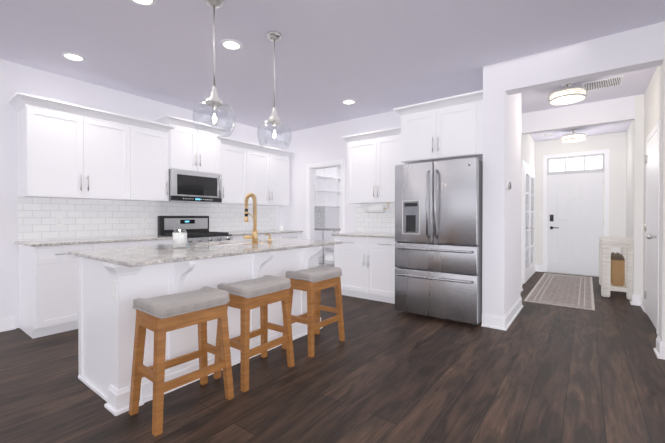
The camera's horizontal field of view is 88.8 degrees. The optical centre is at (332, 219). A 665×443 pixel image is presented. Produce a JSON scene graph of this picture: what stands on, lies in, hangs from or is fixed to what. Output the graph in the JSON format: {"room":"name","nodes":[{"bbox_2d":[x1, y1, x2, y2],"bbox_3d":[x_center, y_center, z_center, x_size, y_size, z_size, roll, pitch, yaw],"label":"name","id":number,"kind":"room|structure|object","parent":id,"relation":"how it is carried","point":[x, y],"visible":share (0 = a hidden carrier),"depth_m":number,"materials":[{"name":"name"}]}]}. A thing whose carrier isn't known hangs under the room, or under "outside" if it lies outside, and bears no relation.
{"room":"kitchen","nodes":[
{"label":"kitchen","id":0,"kind":"room"},
{"bbox_2d":[0,59,338,327],"bbox_3d":[-3.151,-0.244,3.773,0.120,2.743,11.420,0,1,37],"label":"wall","id":1,"kind":"structure","parent":0,"point":[15,78],"depth_m":3.62,"materials":[{"name":"paint"}]},
{"bbox_2d":[0,316,15,331],"bbox_3d":[-4.893,1.080,1.334,0.030,0.135,5.410,0,1,37],"label":"baseboard","id":2,"kind":"structure","parent":1,"relation":"attached to","point":[6,323],"depth_m":3.45,"materials":[{"name":"paint"}]},
{"bbox_2d":[16,93,135,199],"bbox_3d":[-2.823,-0.726,3.813,0.348,0.985,1.003,0,1,37],"label":"upper cabinet","id":3,"kind":"object","parent":1,"relation":"attached to","point":[66,150],"depth_m":3.62,"materials":[{"name":"paint"}]},
{"bbox_2d":[18,197,276,240],"bbox_3d":[-2.163,0.013,4.985,0.008,0.610,3.660,0,1,37],"label":"backsplash","id":4,"kind":"structure","parent":1,"relation":"attached to","point":[83,218],"depth_m":4.23,"materials":[{"name":"tile"}]},
{"bbox_2d":[55,217,62,226],"bbox_3d":[-3.050,0.027,3.788,0.009,0.114,0.070,0,1,37],"label":"electrical outlet plate","id":5,"kind":"object","parent":4,"relation":"attached to","point":[58,221],"depth_m":3.78,"materials":[{"name":"white plastic"}]},
{"bbox_2d":[124,118,171,201],"bbox_3d":[-2.435,-0.730,4.330,0.348,0.985,0.531,0,1,37],"label":"upper cabinet","id":6,"kind":"object","parent":1,"relation":"attached to","point":[152,170],"depth_m":4.27,"materials":[{"name":"paint"}]},
{"bbox_2d":[160,116,223,175],"bbox_3d":[-2.036,-1.006,4.844,0.368,0.680,0.770,0,1,37],"label":"upper cabinet","id":7,"kind":"object","parent":1,"relation":"attached to","point":[188,150],"depth_m":4.69,"materials":[{"name":"paint"}]},
{"bbox_2d":[164,169,221,203],"bbox_3d":[-2.000,-0.450,4.821,0.443,0.422,0.764,0,1,37],"label":"microwave","id":8,"kind":"object","parent":7,"relation":"attached to","point":[185,186],"visible":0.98,"depth_m":4.68,"materials":[{"name":"silver metal"}]},
{"bbox_2d":[214,137,251,203],"bbox_3d":[-1.647,-0.738,5.382,0.348,0.985,0.551,0,1,37],"label":"upper cabinet","id":9,"kind":"object","parent":1,"relation":"attached to","point":[237,178],"depth_m":5.30,"materials":[{"name":"paint"}]},
{"bbox_2d":[252,144,291,205],"bbox_3d":[-1.241,-0.743,5.923,0.348,0.985,1.043,0,1,37],"label":"upper cabinet","id":10,"kind":"object","parent":1,"relation":"attached to","point":[270,166],"depth_m":5.86,"materials":[{"name":"paint"}]},
{"bbox_2d":[0,266,664,442],"bbox_3d":[-0.333,1.184,2.941,5.800,0.100,13.650,0,1,37],"label":"floor","id":11,"kind":"structure","parent":0,"point":[384,372],"depth_m":2.29,"materials":[{"name":"brown wood"}]},
{"bbox_2d":[18,242,146,338],"bbox_3d":[-2.715,0.687,3.743,0.618,0.880,1.002,0,1,37],"label":"base cabinet","id":12,"kind":"object","parent":11,"relation":"on","point":[48,287],"depth_m":3.31,"materials":[{"name":"paint"}]},
{"bbox_2d":[15,235,171,245],"bbox_3d":[-2.591,0.234,3.885,0.643,0.024,1.443,0,1,37],"label":"countertop","id":13,"kind":"structure","parent":12,"relation":"on","point":[150,238],"depth_m":3.60,"materials":[{"name":"grey stone"}]},
{"bbox_2d":[147,238,171,245],"bbox_3d":[-2.328,0.683,4.260,0.618,0.880,0.531,0,1,37],"label":"base cabinet","id":14,"kind":"object","parent":11,"relation":"on","point":[167,241],"depth_m":4.11,"materials":[{"name":"paint"}]},
{"bbox_2d":[129,286,233,436],"bbox_3d":[-0.914,0.800,2.080,0.353,0.683,0.499,0,1,37],"label":"stool","id":15,"kind":"object","parent":11,"relation":"on","point":[160,316],"visible":1,"depth_m":1.98,"materials":[{"name":"wood"}]},
{"bbox_2d":[157,216,232,242],"bbox_3d":[-1.891,0.535,4.748,0.710,1.170,0.758,0,1,37],"label":"range","id":16,"kind":"object","parent":11,"relation":"on","point":[197,229],"visible":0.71,"depth_m":4.78,"materials":[{"name":"silver metal"}]},
{"bbox_2d":[68,245,325,415],"bbox_3d":[-0.908,0.695,2.917,0.905,0.880,1.954,0,1,37],"label":"kitchen island","id":17,"kind":"object","parent":11,"relation":"on","point":[113,283],"depth_m":2.28,"materials":[{"name":"paint"}]},
{"bbox_2d":[68,237,342,268],"bbox_3d":[-0.911,0.241,2.980,1.020,0.026,2.030,0,1,37],"label":"island countertop","id":18,"kind":"structure","parent":17,"relation":"on","point":[133,257],"depth_m":2.54,"materials":[{"name":"grey stone"}]},
{"bbox_2d":[154,227,186,247],"bbox_3d":[-1.306,0.148,2.744,0.199,0.163,0.209,0,1,37],"label":"candle jar","id":19,"kind":"object","parent":18,"relation":"on","point":[179,240],"visible":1,"depth_m":2.72,"materials":[{"name":"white glass"}]},
{"bbox_2d":[233,234,262,239],"bbox_3d":[-1.535,0.675,5.317,0.618,0.880,0.561,0,1,37],"label":"base cabinet","id":20,"kind":"object","parent":11,"relation":"on","point":[237,236],"depth_m":5.04,"materials":[{"name":"paint"}]},
{"bbox_2d":[213,275,294,391],"bbox_3d":[-0.575,0.796,2.532,0.348,0.683,0.496,0,1,37],"label":"stool","id":21,"kind":"object","parent":11,"relation":"on","point":[262,293],"visible":0.83,"depth_m":2.43,"materials":[{"name":"wood"}]},
{"bbox_2d":[263,234,300,238],"bbox_3d":[-1.121,0.670,5.870,0.618,0.880,1.062,0,1,37],"label":"base cabinet","id":22,"kind":"object","parent":11,"relation":"on","point":[292,236],"depth_m":5.78,"materials":[{"name":"paint"}]},
{"bbox_2d":[229,230,302,237],"bbox_3d":[-1.237,0.220,5.690,0.643,0.024,1.523,0,1,37],"label":"countertop","id":23,"kind":"structure","parent":22,"relation":"on","point":[265,231],"depth_m":5.78,"materials":[{"name":"grey stone"}]},
{"bbox_2d":[282,265,344,357],"bbox_3d":[-0.164,0.792,3.080,0.344,0.683,0.493,0,1,37],"label":"stool","id":24,"kind":"object","parent":11,"relation":"on","point":[313,282],"visible":0.9,"depth_m":2.97,"materials":[{"name":"wood"}]},
{"bbox_2d":[314,167,339,232],"bbox_3d":[-0.165,-0.051,7.289,0.340,2.300,1.974,0,1,37],"label":"pantry shelves","id":25,"kind":"object","parent":11,"relation":"on","point":[326,187],"visible":0.23,"depth_m":7.43,"materials":[{"name":"paint"}]},
{"bbox_2d":[315,228,339,266],"bbox_3d":[-0.078,0.638,6.545,0.648,0.935,0.480,0,1,37],"label":"cart","id":26,"kind":"object","parent":11,"relation":"on","point":[329,259],"visible":0.38,"depth_m":6.37,"materials":[{"name":"silver metal"}]},
{"bbox_2d":[331,232,396,303],"bbox_3d":[0.637,0.666,4.891,1.170,0.905,0.656,0,1,37],"label":"base cabinet","id":27,"kind":"object","parent":11,"relation":"on","point":[365,262],"visible":0.77,"depth_m":4.66,"materials":[{"name":"paint"}]},
{"bbox_2d":[395,157,482,325],"bbox_3d":[1.360,0.241,4.080,0.925,1.768,1.004,0,1,37],"label":"refrigerator","id":28,"kind":"object","parent":11,"relation":"on","point":[438,234],"visible":0.98,"depth_m":3.68,"materials":[{"name":"grey metal"}]},
{"bbox_2d":[524,273,594,310],"bbox_3d":[3.776,1.109,5.547,0.770,0.009,2.850,0,1,37],"label":"rug","id":29,"kind":"object","parent":11,"relation":"on","point":[571,291],"visible":1,"depth_m":5.15,"materials":[{"name":"beige fabric"}]},
{"bbox_2d":[599,236,632,299],"bbox_3d":[4.369,0.703,5.230,0.385,0.826,1.140,0,1,37],"label":"console table","id":30,"kind":"object","parent":11,"relation":"on","point":[607,243],"visible":0.85,"depth_m":4.85,"materials":[{"name":"white wood"}]},
{"bbox_2d":[611,252,624,285],"bbox_3d":[4.245,0.726,5.073,0.165,0.470,0.470,0,1,37],"label":"basket","id":31,"kind":"object","parent":30,"relation":"on","point":[617,269],"visible":0.96,"depth_m":4.89,"materials":[{"name":"wicker"}]},
{"bbox_2d":[0,0,664,141],"bbox_3d":[-0.333,-1.659,2.919,5.800,0.100,13.650,0,1,37],"label":"ceiling","id":32,"kind":"structure","parent":0,"point":[371,57],"depth_m":3.18,"materials":[{"name":"paint"}]},
{"bbox_2d":[61,52,85,61],"bbox_3d":[-2.564,-1.607,3.361,0.185,0.010,0.185,0,0,-8],"label":"recessed light","id":33,"kind":"object","parent":32,"relation":"in","point":[69,55],"depth_m":3.35,"materials":[{"name":"paint"}]},
{"bbox_2d":[131,0,155,5],"bbox_3d":[-1.384,-1.599,2.451,0.185,0.010,0.185,0,0,-8],"label":"recessed light","id":34,"kind":"object","parent":32,"relation":"in","point":[141,2],"depth_m":2.51,"materials":[{"name":"paint"}]},
{"bbox_2d":[193,0,234,136],"bbox_3d":[-0.868,-1.119,2.493,0.296,0.970,0.296,0,1,37],"label":"pendant light","id":35,"kind":"object","parent":32,"relation":"hanging from","point":[214,101],"visible":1,"depth_m":2.48,"materials":[{"name":"clear glass"}]},
{"bbox_2d":[220,39,241,49],"bbox_3d":[-0.930,-1.605,3.123,0.185,0.010,0.185,0,0,-8],"label":"recessed light","id":36,"kind":"object","parent":32,"relation":"in","point":[230,44],"depth_m":3.12,"materials":[{"name":"paint"}]},
{"bbox_2d":[257,31,291,148],"bbox_3d":[-0.508,-1.123,2.973,0.296,0.970,0.296,0,1,37],"label":"pendant light","id":37,"kind":"object","parent":32,"relation":"hanging from","point":[274,120],"visible":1,"depth_m":2.96,"materials":[{"name":"clear glass"}]},
{"bbox_2d":[342,99,355,104],"bbox_3d":[0.225,-1.617,4.681,0.185,0.010,0.185,0,0,-8],"label":"recessed light","id":38,"kind":"object","parent":32,"relation":"in","point":[349,101],"depth_m":4.66,"materials":[{"name":"paint"}]},
{"bbox_2d":[542,133,553,136],"bbox_3d":[4.167,-1.632,6.563,0.170,0.010,0.240,0,1,37],"label":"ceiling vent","id":39,"kind":"object","parent":32,"relation":"in","point":[549,134],"depth_m":6.52,"materials":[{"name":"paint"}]},
{"bbox_2d":[548,83,587,104],"bbox_3d":[2.808,-1.520,4.058,0.392,0.195,0.392,0,1,37],"label":"light","id":40,"kind":"object","parent":32,"relation":"attached to","point":[567,95],"visible":0.96,"depth_m":3.97,"materials":[{"name":"white glass"}]},
{"bbox_2d":[560,129,586,142],"bbox_3d":[4.413,-1.537,6.217,0.392,0.195,0.392,0,1,37],"label":"light","id":41,"kind":"object","parent":32,"relation":"attached to","point":[573,137],"visible":1,"depth_m":6.13,"materials":[{"name":"white glass"}]},
{"bbox_2d":[582,76,623,90],"bbox_3d":[3.215,-1.612,4.052,0.380,0.010,0.320,0,1,37],"label":"ceiling vent","id":42,"kind":"object","parent":32,"relation":"in","point":[604,83],"depth_m":4.02,"materials":[{"name":"metal"}]},
{"bbox_2d":[280,111,400,238],"bbox_3d":[0.563,-0.257,5.426,3.840,2.743,0.120,0,1,37],"label":"wall","id":43,"kind":"structure","parent":0,"point":[324,143],"depth_m":5.98,"materials":[{"name":"paint"}]},
{"bbox_2d":[306,160,344,239],"bbox_3d":[-0.102,0.059,5.916,0.834,2.102,0.138,0,1,37],"label":"door frame","id":44,"kind":"structure","parent":43,"relation":"attached to","point":[310,227],"depth_m":6.07,"materials":[{"name":"paint"}]},
{"bbox_2d":[345,127,400,203],"bbox_3d":[0.739,-0.750,4.996,1.032,1.015,0.348,0,1,37],"label":"upper cabinet","id":45,"kind":"object","parent":43,"relation":"attached to","point":[371,156],"depth_m":4.91,"materials":[{"name":"paint"}]},
{"bbox_2d":[365,203,388,212],"bbox_3d":[0.677,-0.169,5.054,0.390,0.146,0.124,0,1,37],"label":"paper towel holder","id":46,"kind":"object","parent":45,"relation":"attached to","point":[375,208],"visible":1,"depth_m":5.02,"materials":[{"name":"white"}]},
{"bbox_2d":[355,203,394,233],"bbox_3d":[0.811,-0.016,5.162,1.115,0.455,0.008,0,1,37],"label":"backsplash","id":47,"kind":"structure","parent":43,"relation":"attached to","point":[365,222],"depth_m":5.28,"materials":[{"name":"tile"}]},
{"bbox_2d":[397,90,482,163],"bbox_3d":[1.456,-1.059,4.249,1.003,0.675,0.678,0,1,37],"label":"upper cabinet","id":48,"kind":"object","parent":43,"relation":"attached to","point":[448,128],"depth_m":3.96,"materials":[{"name":"paint"}]},
{"bbox_2d":[482,61,519,315],"bbox_3d":[1.908,-0.244,3.843,0.210,2.743,0.780,0,1,37],"label":"wall","id":49,"kind":"structure","parent":0,"point":[501,255],"depth_m":3.56,"materials":[{"name":"paint"}]},
{"bbox_2d":[507,180,511,190],"bbox_3d":[1.883,-0.361,3.611,0.028,0.110,0.110,0,1,37],"label":"thermostat","id":50,"kind":"object","parent":49,"relation":"attached to","point":[509,185],"visible":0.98,"depth_m":3.58,"materials":[{"name":"white plastic"}]},
{"bbox_2d":[502,297,522,330],"bbox_3d":[2.095,1.059,3.907,0.027,0.135,1.144,0,1,37],"label":"baseboard","id":51,"kind":"structure","parent":49,"relation":"attached to","point":[516,308],"depth_m":3.75,"materials":[{"name":"paint"}]},
{"bbox_2d":[521,134,536,264],"bbox_3d":[3.599,-0.265,6.375,0.120,2.743,2.420,0,1,37],"label":"wall","id":52,"kind":"structure","parent":0,"point":[533,152],"depth_m":6.73,"materials":[{"name":"paint"}]},
{"bbox_2d":[521,160,533,284],"bbox_3d":[3.675,0.051,6.364,0.018,2.112,1.574,0,1,37],"label":"door frame","id":53,"kind":"structure","parent":52,"relation":"attached to","point":[527,165],"depth_m":5.74,"materials":[{"name":"paint"}]},
{"bbox_2d":[523,165,534,283],"bbox_3d":[3.712,0.085,6.336,0.103,2.015,1.420,0,1,37],"label":"french door","id":54,"kind":"structure","parent":52,"relation":"in","point":[528,223],"depth_m":6.25,"materials":[{"name":"paint"}]},
{"bbox_2d":[505,22,663,134],"bbox_3d":[2.832,-1.466,4.041,1.320,0.303,2.220,0,1,37],"label":"lintel","id":55,"kind":"object","parent":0,"point":[640,48],"visible":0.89,"depth_m":3.21,"materials":[{"name":"paint"}]},
{"bbox_2d":[537,129,636,280],"bbox_3d":[4.973,-0.268,6.782,1.590,2.743,0.120,0,1,37],"label":"wall","id":56,"kind":"structure","parent":0,"point":[616,143],"depth_m":6.45,"materials":[{"name":"paint"}]},
{"bbox_2d":[549,156,601,171],"bbox_3d":[4.844,-1.104,6.787,0.930,0.245,0.008,0,1,37],"label":"window","id":57,"kind":"structure","parent":56,"relation":"in","point":[594,162],"depth_m":6.78,"materials":[{"name":"white glass"}]},
{"bbox_2d":[548,172,603,275],"bbox_3d":[4.823,0.089,6.758,0.902,1.990,0.098,0,1,37],"label":"front door","id":58,"kind":"structure","parent":56,"relation":"in","point":[575,217],"depth_m":6.75,"materials":[{"name":"paint"}]},
{"bbox_2d":[543,149,608,276],"bbox_3d":[4.834,-0.117,6.781,1.074,2.442,0.050,0,1,37],"label":"door frame","id":59,"kind":"structure","parent":56,"relation":"attached to","point":[604,154],"depth_m":6.78,"materials":[{"name":"paint"}]},
{"bbox_2d":[626,66,659,296],"bbox_3d":[1.647,-0.223,1.120,0.120,2.743,12.930,0,1,37],"label":"wall","id":60,"kind":"structure","parent":0,"point":[652,106],"depth_m":4.33,"materials":[{"name":"paint"}]},
{"bbox_2d":[632,293,638,303],"bbox_3d":[4.775,1.047,5.428,0.030,0.135,2.299,0,1,37],"label":"baseboard","id":61,"kind":"structure","parent":60,"relation":"attached to","point":[636,297],"depth_m":4.43,"materials":[{"name":"paint"}]},
{"bbox_2d":[638,295,644,311],"bbox_3d":[3.903,1.056,4.264,0.030,0.135,0.370,0,1,37],"label":"baseboard","id":62,"kind":"structure","parent":60,"relation":"attached to","point":[642,306],"depth_m":4.29,"materials":[{"name":"paint"}]},
{"bbox_2d":[644,130,657,327],"bbox_3d":[3.484,0.103,3.756,0.093,2.020,0.780,0,1,37],"label":"hall door","id":63,"kind":"structure","parent":60,"relation":"in","point":[651,161],"depth_m":3.71,"materials":[{"name":"paint"}]},
{"bbox_2d":[645,120,659,330],"bbox_3d":[3.514,0.072,3.729,0.018,2.112,0.924,0,1,37],"label":"door frame","id":64,"kind":"structure","parent":60,"relation":"attached to","point":[653,131],"depth_m":3.39,"materials":[{"name":"paint"}]},
{"bbox_2d":[656,322,664,350],"bbox_3d":[3.039,1.065,3.112,0.030,0.135,0.630,0,1,37],"label":"baseboard","id":65,"kind":"structure","parent":60,"relation":"attached to","point":[662,343],"depth_m":2.77,"materials":[{"name":"paint"}]},
{"bbox_3d":[0.381,-0.269,6.950,1.720,2.743,2.100,0,1,37],"label":"wall","id":66,"kind":"structure","parent":0,"visible":0},
{"bbox_2d":[314,207,324,227],"bbox_3d":[-0.358,-0.046,7.306,0.012,0.450,0.620,0,1,37],"label":"backsplash","id":67,"kind":"structure","parent":66,"relation":"attached to","point":[319,215],"depth_m":7.40,"materials":[{"name":"tile"}]}
]}

